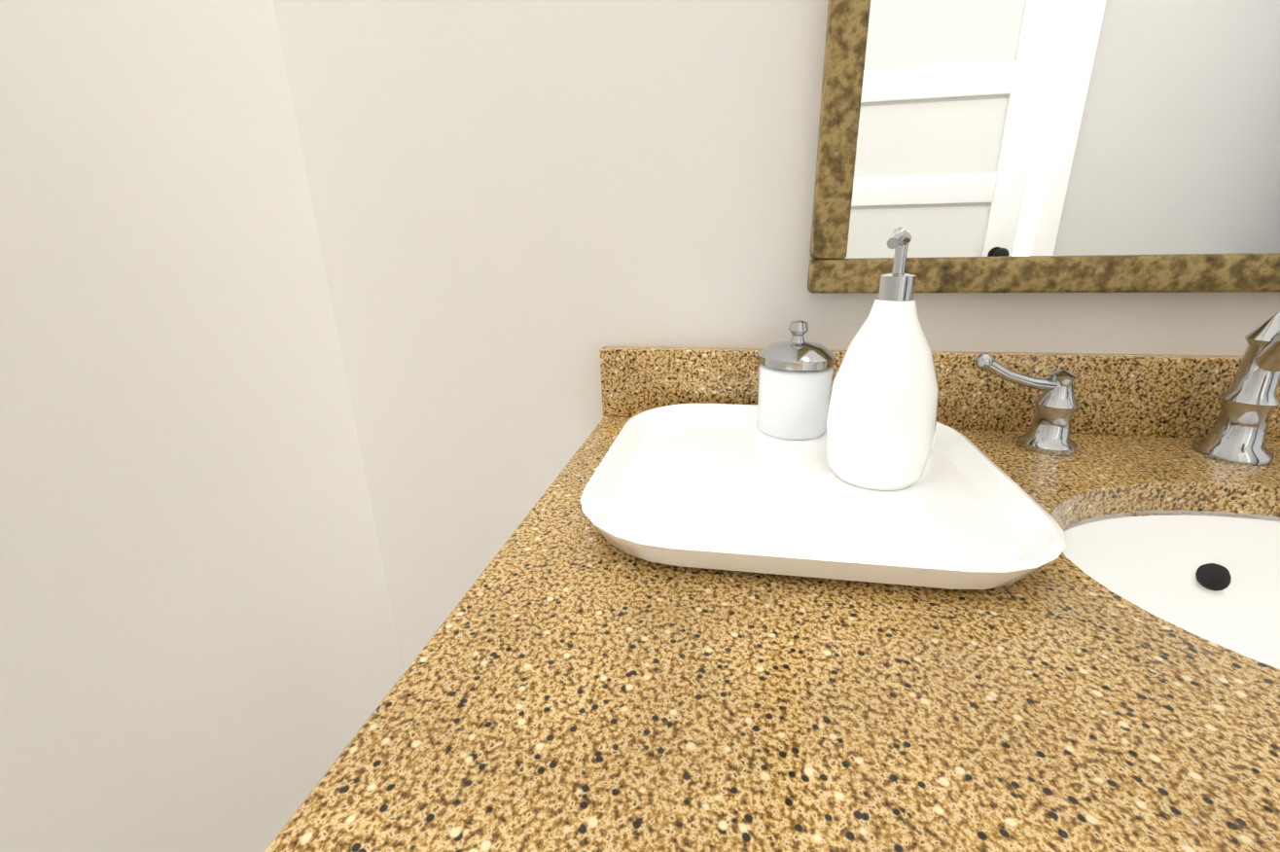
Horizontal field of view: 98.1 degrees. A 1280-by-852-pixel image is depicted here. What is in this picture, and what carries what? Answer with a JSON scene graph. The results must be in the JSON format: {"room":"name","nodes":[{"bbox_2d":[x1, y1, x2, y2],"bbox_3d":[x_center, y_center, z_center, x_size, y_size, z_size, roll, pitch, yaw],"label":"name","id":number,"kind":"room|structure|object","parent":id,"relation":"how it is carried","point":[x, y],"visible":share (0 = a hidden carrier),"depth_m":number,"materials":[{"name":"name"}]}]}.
{"room":"bathroom","nodes":[
{"label":"bathroom","id":0,"kind":"room"},
{"bbox_2d":[0,0,403,851],"bbox_3d":[-0.673,-0.179,-0.206,0.100,2.700,1.950,2,19,10],"label":"wall","id":1,"kind":"structure","parent":0,"point":[198,646],"depth_m":0.58,"materials":[{"name":"grey paint"}]},
{"bbox_2d":[272,0,1279,672],"bbox_3d":[1.266,-0.439,0.436,3.670,2.700,0.100,2,19,10],"label":"wall","id":2,"kind":"structure","parent":0,"point":[525,210],"depth_m":0.69,"materials":[{"name":"grey paint"}]},
{"bbox_2d":[807,0,1279,293],"bbox_3d":[0.584,-0.587,0.442,0.799,0.937,0.032,2,19,10],"label":"mirror","id":3,"kind":"object","parent":2,"relation":"attached to","point":[1051,146],"visible":1,"depth_m":0.57,"materials":[{"name":"gold metal"}]},
{"bbox_3d":[1.111,1.215,-0.064,3.670,0.100,2.150,2,19,10],"label":"floor","id":4,"kind":"structure","parent":0,"visible":0},
{"bbox_2d":[264,311,1279,851],"bbox_3d":[0.473,0.437,0.516,1.150,1.021,0.592,2,19,10],"label":"bathroom vanity","id":5,"kind":"object","parent":4,"relation":"on","point":[572,679],"visible":0.9,"depth_m":0.30,"materials":[{"name":"stone"}]},
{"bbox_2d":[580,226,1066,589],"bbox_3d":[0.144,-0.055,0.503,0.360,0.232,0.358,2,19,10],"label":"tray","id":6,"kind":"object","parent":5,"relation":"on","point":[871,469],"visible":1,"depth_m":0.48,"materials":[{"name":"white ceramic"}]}
]}

